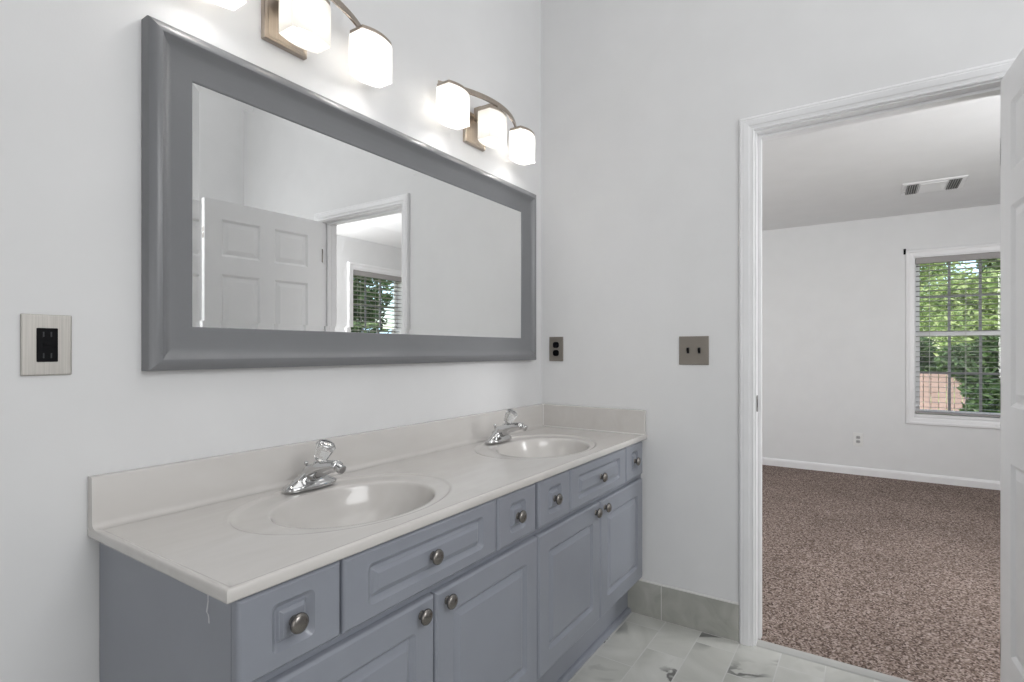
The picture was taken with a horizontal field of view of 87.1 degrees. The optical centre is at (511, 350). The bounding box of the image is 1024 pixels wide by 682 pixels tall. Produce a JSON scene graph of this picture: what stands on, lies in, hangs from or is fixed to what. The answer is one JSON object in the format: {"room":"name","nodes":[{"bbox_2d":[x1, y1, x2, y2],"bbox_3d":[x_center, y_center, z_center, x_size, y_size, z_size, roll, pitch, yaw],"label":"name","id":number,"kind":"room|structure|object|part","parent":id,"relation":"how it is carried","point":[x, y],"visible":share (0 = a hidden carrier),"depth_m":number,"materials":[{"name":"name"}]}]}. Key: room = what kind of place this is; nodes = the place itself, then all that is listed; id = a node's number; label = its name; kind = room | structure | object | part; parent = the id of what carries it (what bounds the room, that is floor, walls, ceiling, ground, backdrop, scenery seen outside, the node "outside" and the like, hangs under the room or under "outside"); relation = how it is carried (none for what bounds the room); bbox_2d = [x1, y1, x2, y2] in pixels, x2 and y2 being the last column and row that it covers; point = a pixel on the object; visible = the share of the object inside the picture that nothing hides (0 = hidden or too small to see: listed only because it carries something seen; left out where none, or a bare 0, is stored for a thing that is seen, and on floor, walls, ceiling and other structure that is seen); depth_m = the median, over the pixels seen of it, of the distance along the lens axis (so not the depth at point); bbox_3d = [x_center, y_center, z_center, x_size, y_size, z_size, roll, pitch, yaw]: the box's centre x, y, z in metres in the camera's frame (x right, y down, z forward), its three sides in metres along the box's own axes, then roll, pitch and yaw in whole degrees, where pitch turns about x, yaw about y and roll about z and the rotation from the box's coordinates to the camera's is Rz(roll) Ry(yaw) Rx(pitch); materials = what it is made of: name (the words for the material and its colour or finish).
{"room":"bathroom","nodes":[
{"label":"bathroom","id":0,"kind":"room"},
{"bbox_2d":[0,0,540,681],"bbox_3d":[-0.931,-0.640,1.170,0.120,3.820,3.940,0,0,34],"label":"wall","id":1,"kind":"structure","parent":0,"point":[70,70],"depth_m":1.17,"materials":[{"name":"paint"}]},
{"bbox_2d":[20,314,71,375],"bbox_3d":[-0.922,-0.010,1.068,0.008,0.120,0.080,0,0,34],"label":"wall outlet","id":2,"kind":"object","parent":1,"relation":"attached to","point":[45,340],"visible":1,"depth_m":1.06,"materials":[{"name":"metal"}]},
{"bbox_2d":[36,328,57,361],"bbox_3d":[-0.920,-0.010,1.067,0.003,0.067,0.034,0,0,34],"label":"receptacle","id":3,"kind":"object","parent":2,"relation":"attached to","point":[46,338],"depth_m":1.07,"materials":[{"name":"black plastic"}]},
{"bbox_2d":[207,0,391,87],"bbox_3d":[-0.578,-0.910,1.462,0.142,0.157,0.590,0,0,34],"label":"vanity light","id":4,"kind":"object","parent":1,"relation":"attached to","point":[296,27],"visible":1,"depth_m":1.48,"materials":[{"name":"white glass"}]},
{"bbox_3d":[-0.691,-0.890,1.255,0.086,0.115,0.120,0,0,34],"label":"lamp shade","id":5,"kind":"part","parent":4,"relation":"part of","materials":[{"name":"white glass"}]},
{"bbox_3d":[-0.554,-0.888,1.446,0.086,0.113,0.120,0,0,34],"label":"lamp shade","id":6,"kind":"part","parent":4,"relation":"part of","materials":[{"name":"white glass"}]},
{"bbox_3d":[-0.554,-0.886,1.446,0.044,0.088,0.044,0,0,34],"label":"bulb","id":7,"kind":"part","parent":4,"relation":"part of","materials":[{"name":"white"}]},
{"bbox_3d":[-0.568,-0.979,1.456,0.089,0.019,0.527,0,0,34],"label":"arm","id":8,"kind":"part","parent":4,"relation":"part of","materials":[{"name":"silver metal"}]},
{"bbox_3d":[-0.431,-0.890,1.647,0.086,0.115,0.120,0,0,34],"label":"lamp shade","id":9,"kind":"part","parent":4,"relation":"part of","materials":[{"name":"white glass"}]},
{"bbox_3d":[-0.431,-0.886,1.647,0.044,0.088,0.044,0,0,34],"label":"bulb","id":10,"kind":"part","parent":4,"relation":"part of","materials":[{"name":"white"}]},
{"bbox_2d":[88,403,543,530],"bbox_3d":[-0.354,0.317,1.890,0.039,0.108,1.861,0,0,34],"label":"backsplash","id":11,"kind":"structure","parent":1,"relation":"attached to","point":[118,498],"depth_m":1.40,"materials":[{"name":"stone"}]},
{"bbox_2d":[141,15,535,370],"bbox_3d":[-0.353,-0.348,1.888,0.042,0.789,1.660,0,0,34],"label":"framed mirror","id":12,"kind":"object","parent":1,"relation":"attached to","point":[284,224],"visible":1,"depth_m":1.52,"materials":[{"name":"grey paint"}]},
{"bbox_3d":[-0.361,-0.348,1.893,0.001,0.585,1.456,0,0,34],"label":"glass","id":13,"kind":"part","parent":12,"relation":"part of","materials":[{"name":"white mirror"}]},
{"bbox_2d":[436,80,534,164],"bbox_3d":[-0.101,-0.910,2.177,0.142,0.157,0.590,0,0,34],"label":"vanity light","id":14,"kind":"object","parent":1,"relation":"attached to","point":[487,126],"visible":1,"depth_m":2.12,"materials":[{"name":"white glass"}]},
{"bbox_3d":[-0.215,-0.890,1.970,0.086,0.115,0.120,0,0,34],"label":"lamp shade","id":15,"kind":"part","parent":14,"relation":"part of","materials":[{"name":"white glass"}]},
{"bbox_3d":[-0.215,-0.886,1.970,0.044,0.088,0.044,0,0,34],"label":"bulb","id":16,"kind":"part","parent":14,"relation":"part of","materials":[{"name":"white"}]},
{"bbox_3d":[-0.091,-0.979,2.170,0.089,0.019,0.527,0,0,34],"label":"arm","id":17,"kind":"part","parent":14,"relation":"part of","materials":[{"name":"silver metal"}]},
{"bbox_3d":[-0.078,-0.888,2.161,0.086,0.113,0.120,0,0,34],"label":"lamp shade","id":18,"kind":"part","parent":14,"relation":"part of","materials":[{"name":"white glass"}]},
{"bbox_3d":[0.046,-0.890,2.361,0.086,0.115,0.120,0,0,34],"label":"lamp shade","id":19,"kind":"part","parent":14,"relation":"part of","materials":[{"name":"white glass"}]},
{"bbox_2d":[541,0,1023,602],"bbox_3d":[0.927,-0.640,2.227,4.500,3.820,0.120,0,0,34],"label":"wall","id":20,"kind":"structure","parent":0,"point":[643,102],"depth_m":2.31,"materials":[{"name":"paint"}]},
{"bbox_2d":[549,337,562,360],"bbox_3d":[0.215,-0.006,2.625,0.076,0.118,0.007,0,0,34],"label":"wall outlet","id":21,"kind":"object","parent":20,"relation":"attached to","point":[555,343],"visible":1,"depth_m":2.62,"materials":[{"name":"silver metal"}]},
{"bbox_2d":[553,350,558,355],"bbox_3d":[0.214,0.013,2.623,0.033,0.029,0.004,0,0,34],"label":"receptacle","id":22,"kind":"object","parent":21,"relation":"attached to","point":[555,352],"depth_m":2.62,"materials":[{"name":"black plastic"}]},
{"bbox_2d":[553,342,558,347],"bbox_3d":[0.214,-0.026,2.623,0.033,0.029,0.004,0,0,34],"label":"receptacle","id":23,"kind":"object","parent":21,"relation":"attached to","point":[555,344],"depth_m":2.62,"materials":[{"name":"black plastic"}]},
{"bbox_2d":[628,579,738,641],"bbox_3d":[0.528,1.091,2.416,0.920,0.156,0.012,0,0,34],"label":"baseboard","id":24,"kind":"structure","parent":20,"relation":"attached to","point":[715,616],"depth_m":2.27,"materials":[{"name":"grey tile"}]},
{"bbox_2d":[679,336,708,364],"bbox_3d":[0.759,0.001,2.255,0.122,0.120,0.018,0,0,34],"label":"light switch","id":25,"kind":"object","parent":20,"relation":"attached to","point":[693,350],"visible":1,"depth_m":2.26,"materials":[{"name":"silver metal"}]},
{"bbox_2d":[756,639,911,681],"bbox_3d":[1.291,1.163,1.936,0.757,0.013,0.040,0,0,34],"label":"trim","id":26,"kind":"structure","parent":20,"relation":"attached to","point":[835,664],"depth_m":2.00,"materials":[{"name":"stone"}]},
{"bbox_2d":[739,58,1015,646],"bbox_3d":[1.275,0.123,1.912,0.881,2.094,0.018,0,0,34],"label":"trim","id":27,"kind":"structure","parent":20,"relation":"attached to","point":[995,71],"depth_m":2.13,"materials":[{"name":"white paint"}]},
{"bbox_2d":[754,79,1001,645],"bbox_3d":[1.313,0.144,1.970,0.793,2.052,0.120,0,0,34],"label":"trim","id":28,"kind":"structure","parent":20,"relation":"attached to","point":[992,88],"depth_m":2.13,"materials":[{"name":"white paint"}]},
{"bbox_3d":[0.976,0.212,2.144,0.002,0.065,0.024,0,0,34],"label":"strike plate","id":29,"kind":"part","parent":28,"relation":"part of","materials":[{"name":"silver metal"}]},
{"bbox_2d":[1000,48,1023,681],"bbox_3d":[1.407,0.153,1.376,0.175,2.014,0.748,0,0,34],"label":"door","id":30,"kind":"structure","parent":20,"relation":"in","point":[1012,83],"depth_m":1.62,"materials":[{"name":"white paint"}]},
{"bbox_2d":[568,465,999,681],"bbox_3d":[0.830,1.214,2.189,4.380,0.112,7.350,0,0,34],"label":"floor","id":31,"kind":"structure","parent":0,"point":[898,578],"depth_m":2.53,"materials":[{"name":"brown carpet"}]},
{"bbox_2d":[100,484,536,681],"bbox_3d":[-0.388,0.782,1.370,0.555,0.776,0.921,0,0,34],"label":"vanity cabinet","id":32,"kind":"object","parent":31,"relation":"on","point":[453,598],"visible":0.99,"depth_m":1.10,"materials":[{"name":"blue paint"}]},
{"bbox_3d":[-0.383,0.467,0.935,0.018,0.144,0.200,0,0,34],"label":"drawer","id":33,"kind":"part","parent":32,"relation":"part of","materials":[{"name":"blue paint"}]},
{"bbox_3d":[-0.366,0.467,0.923,0.024,0.035,0.035,0,0,34],"label":"knob","id":34,"kind":"part","parent":32,"relation":"part of","materials":[{"name":"silver metal"}]},
{"bbox_3d":[-0.311,0.773,1.043,0.018,0.432,0.460,0,0,34],"label":"door","id":35,"kind":"part","parent":32,"relation":"part of","materials":[{"name":"blue paint"}]},
{"bbox_2d":[88,403,646,603],"bbox_3d":[-0.146,0.387,1.751,0.540,0.246,1.862,0,0,34],"label":"countertop","id":36,"kind":"structure","parent":32,"relation":"on","point":[224,527],"depth_m":1.38,"materials":[{"name":"stone"}]},
{"bbox_2d":[283,439,345,492],"bbox_3d":[-0.502,0.303,1.433,0.164,0.133,0.160,0,0,34],"label":"faucet","id":37,"kind":"object","parent":36,"relation":"on","point":[315,475],"visible":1,"depth_m":1.42,"materials":[{"name":"silver metal"}]},
{"bbox_3d":[-0.509,0.326,1.438,0.142,0.079,0.054,0,0,34],"label":"spout","id":38,"kind":"part","parent":37,"relation":"part of","materials":[{"name":"silver metal"}]},
{"bbox_3d":[-0.499,0.267,1.431,0.058,0.060,0.053,0,0,34],"label":"handle","id":39,"kind":"part","parent":37,"relation":"part of","materials":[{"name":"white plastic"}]},
{"bbox_2d":[485,409,527,443],"bbox_3d":[-0.010,0.303,2.172,0.164,0.133,0.160,0,0,34],"label":"faucet","id":40,"kind":"object","parent":36,"relation":"on","point":[501,433],"visible":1,"depth_m":2.16,"materials":[{"name":"silver metal"}]},
{"bbox_3d":[-0.017,0.326,2.177,0.142,0.079,0.054,0,0,34],"label":"spout","id":41,"kind":"part","parent":40,"relation":"part of","materials":[{"name":"silver metal"}]},
{"bbox_3d":[-0.006,0.267,2.170,0.058,0.060,0.053,0,0,34],"label":"handle","id":42,"kind":"part","parent":40,"relation":"part of","materials":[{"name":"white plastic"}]},
{"bbox_3d":[-0.186,0.467,1.231,0.018,0.144,0.501,0,0,34],"label":"drawer","id":43,"kind":"part","parent":32,"relation":"part of","materials":[{"name":"blue paint"}]},
{"bbox_3d":[-0.190,0.587,1.187,0.024,0.035,0.035,0,0,34],"label":"knob","id":44,"kind":"part","parent":32,"relation":"part of","materials":[{"name":"silver metal"}]},
{"bbox_3d":[-0.170,0.467,1.218,0.024,0.035,0.035,0,0,34],"label":"knob","id":45,"kind":"part","parent":32,"relation":"part of","materials":[{"name":"silver metal"}]},
{"bbox_3d":[-0.142,0.587,1.259,0.024,0.035,0.035,0,0,34],"label":"knob","id":46,"kind":"part","parent":32,"relation":"part of","materials":[{"name":"silver metal"}]},
{"bbox_3d":[-0.056,0.773,1.427,0.018,0.432,0.452,0,0,34],"label":"door","id":47,"kind":"part","parent":32,"relation":"part of","materials":[{"name":"blue paint"}]},
{"bbox_3d":[0.010,0.467,1.525,0.018,0.144,0.196,0,0,34],"label":"drawer","id":48,"kind":"part","parent":32,"relation":"part of","materials":[{"name":"blue paint"}]},
{"bbox_3d":[0.027,0.467,1.513,0.024,0.035,0.035,0,0,34],"label":"knob","id":49,"kind":"part","parent":32,"relation":"part of","materials":[{"name":"silver metal"}]},
{"bbox_2d":[533,441,641,681],"bbox_3d":[0.121,0.782,2.133,0.555,0.776,0.911,0,0,34],"label":"vanity cabinet","id":50,"kind":"object","parent":31,"relation":"on","point":[588,531],"visible":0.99,"depth_m":1.91,"materials":[{"name":"blue paint"}]},
{"bbox_3d":[0.128,0.467,1.703,0.018,0.144,0.199,0,0,34],"label":"drawer","id":51,"kind":"part","parent":50,"relation":"part of","materials":[{"name":"blue paint"}]},
{"bbox_3d":[0.145,0.467,1.690,0.024,0.035,0.035,0,0,34],"label":"knob","id":52,"kind":"part","parent":50,"relation":"part of","materials":[{"name":"silver metal"}]},
{"bbox_3d":[0.195,0.773,1.803,0.018,0.432,0.439,0,0,34],"label":"door","id":53,"kind":"part","parent":50,"relation":"part of","materials":[{"name":"blue paint"}]},
{"bbox_3d":[0.273,1.160,2.031,0.018,0.020,0.911,0,0,34],"label":"shoe moulding","id":54,"kind":"part","parent":50,"relation":"part of","materials":[{"name":"blue paint"}]},
{"bbox_3d":[0.321,0.467,1.992,0.018,0.144,0.485,0,0,34],"label":"drawer","id":55,"kind":"part","parent":50,"relation":"part of","materials":[{"name":"blue paint"}]},
{"bbox_3d":[0.313,0.587,1.942,0.024,0.035,0.035,0,0,34],"label":"knob","id":56,"kind":"part","parent":50,"relation":"part of","materials":[{"name":"silver metal"}]},
{"bbox_3d":[0.338,0.467,1.980,0.024,0.035,0.035,0,0,34],"label":"knob","id":57,"kind":"part","parent":50,"relation":"part of","materials":[{"name":"silver metal"}]},
{"bbox_3d":[0.358,0.587,2.009,0.024,0.035,0.035,0,0,34],"label":"knob","id":58,"kind":"part","parent":50,"relation":"part of","materials":[{"name":"silver metal"}]},
{"bbox_3d":[0.441,0.773,2.172,0.018,0.432,0.438,0,0,34],"label":"door","id":59,"kind":"part","parent":50,"relation":"part of","materials":[{"name":"blue paint"}]},
{"bbox_3d":[0.510,0.467,2.276,0.018,0.144,0.188,0,0,34],"label":"drawer","id":60,"kind":"part","parent":50,"relation":"part of","materials":[{"name":"blue paint"}]},
{"bbox_3d":[0.527,0.467,2.264,0.024,0.035,0.035,0,0,34],"label":"knob","id":61,"kind":"part","parent":50,"relation":"part of","materials":[{"name":"silver metal"}]},
{"bbox_2d":[762,204,999,480],"bbox_3d":[2.902,-0.080,5.297,4.620,2.700,0.120,0,0,34],"label":"wall","id":62,"kind":"structure","parent":0,"point":[834,294],"depth_m":5.05,"materials":[{"name":"paint"}]},
{"bbox_2d":[853,432,862,446],"bbox_3d":[3.217,0.830,5.010,0.078,0.124,0.007,0,0,34],"label":"wall outlet","id":63,"kind":"object","parent":62,"relation":"attached to","point":[857,437],"visible":1,"depth_m":5.01,"materials":[{"name":"white plastic"}]},
{"bbox_2d":[762,457,999,489],"bbox_3d":[2.865,1.121,5.241,4.380,0.073,0.014,0,0,34],"label":"baseboard","id":64,"kind":"structure","parent":62,"relation":"attached to","point":[911,476],"depth_m":4.88,"materials":[{"name":"white paint"}]},
{"bbox_2d":[906,243,999,428],"bbox_3d":[3.890,-0.117,4.625,0.830,1.543,0.133,0,0,34],"label":"window","id":65,"kind":"structure","parent":62,"relation":"in","point":[911,255],"depth_m":4.72,"materials":[{"name":"white paint"}]},
{"bbox_3d":[3.915,-0.473,4.663,0.694,0.691,0.020,0,0,34],"label":"sash","id":66,"kind":"part","parent":65,"relation":"part of","materials":[{"name":"white plastic"}]},
{"bbox_2d":[915,252,999,416],"bbox_3d":[3.877,-0.130,4.606,0.688,1.373,0.059,0,0,34],"label":"blind","id":67,"kind":"object","parent":65,"relation":"attached to","point":[991,255],"visible":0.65,"depth_m":4.63,"materials":[{"name":"white plastic"}]},
{"bbox_3d":[3.878,0.548,4.607,0.684,0.018,0.049,0,0,34],"label":"rail","id":68,"kind":"part","parent":67,"relation":"part of","materials":[{"name":"white plastic"}]},
{"bbox_3d":[3.903,0.200,4.644,0.694,0.726,0.020,0,0,34],"label":"sash","id":69,"kind":"part","parent":65,"relation":"part of","materials":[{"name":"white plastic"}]},
{"bbox_2d":[762,95,999,230],"bbox_3d":[1.890,-1.233,3.778,4.381,0.195,3.530,0,0,34],"label":"ceiling","id":70,"kind":"structure","parent":0,"point":[855,171],"depth_m":3.57,"materials":[{"name":"paint"}]},
{"bbox_2d":[901,175,968,195],"bbox_3d":[3.089,-1.197,3.959,0.370,0.026,0.330,0,0,34],"label":"ceiling vent","id":71,"kind":"object","parent":70,"relation":"in","point":[951,183],"visible":1,"depth_m":3.92,"materials":[{"name":"white metal"}]},
{"bbox_3d":[2.987,-1.200,4.026,0.068,0.002,0.270,0,0,34],"label":"louvre panel","id":72,"kind":"part","parent":71,"relation":"part of","materials":[{"name":"grey metal"}]},
{"bbox_3d":[3.089,-1.199,3.959,0.156,0.005,0.260,0,0,34],"label":"plate","id":73,"kind":"part","parent":71,"relation":"part of","materials":[{"name":"white paint"}]},
{"bbox_3d":[3.190,-1.200,3.891,0.068,0.002,0.270,0,0,34],"label":"louvre panel","id":74,"kind":"part","parent":71,"relation":"part of","materials":[{"name":"grey metal"}]},
{"label":"outside","id":75,"kind":"structure","parent":0,"visible":0},
{"bbox_2d":[923,378,962,414],"bbox_3d":[9.990,1.570,12.939,55.000,0.100,52.000,0,0,34],"label":"lawn","id":76,"kind":"structure","parent":75,"point":[954,378],"depth_m":16.98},
{"bbox_2d":[920,337,946,400],"bbox_3d":[10.788,0.461,14.429,1.450,2.166,1.944,0,0,34],"label":"shrub","id":77,"kind":"object","parent":76,"relation":"on","point":[931,368],"visible":0.12,"depth_m":14.01,"materials":[{"name":"green plant"}]},
{"bbox_2d":[920,374,968,410],"bbox_3d":[9.252,1.030,13.454,5.400,0.980,0.062,0,0,34],"label":"fence","id":78,"kind":"object","parent":76,"relation":"on","point":[930,381],"visible":0.06,"depth_m":12.84,"materials":[{"name":"brown wood"}]},
{"bbox_2d":[920,261,973,349],"bbox_3d":[15.062,-1.334,20.646,3.993,5.755,3.960,0,0,34],"label":"tree","id":79,"kind":"object","parent":76,"relation":"on","point":[943,266],"visible":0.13,"depth_m":19.30,"materials":[{"name":"green plant"}]},
{"bbox_2d":[920,268,999,361],"bbox_3d":[9.868,-0.086,11.216,2.336,3.259,2.341,0,0,34],"label":"tree","id":80,"kind":"object","parent":76,"relation":"on","point":[985,301],"visible":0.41,"depth_m":11.09,"materials":[{"name":"green plant"}]},
{"bbox_2d":[933,328,999,416],"bbox_3d":[7.908,0.564,8.892,1.503,1.959,1.540,0,0,34],"label":"shrub","id":81,"kind":"object","parent":76,"relation":"on","point":[966,359],"visible":0.51,"depth_m":8.93,"materials":[{"name":"green plant"}]},
{"bbox_2d":[975,259,999,280],"bbox_3d":[14.680,-0.946,15.310,2.707,4.977,2.028,0,0,34],"label":"tree","id":82,"kind":"object","parent":76,"relation":"on","point":[987,263],"visible":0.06,"depth_m":15.40,"materials":[{"name":"green plant"}]}
]}

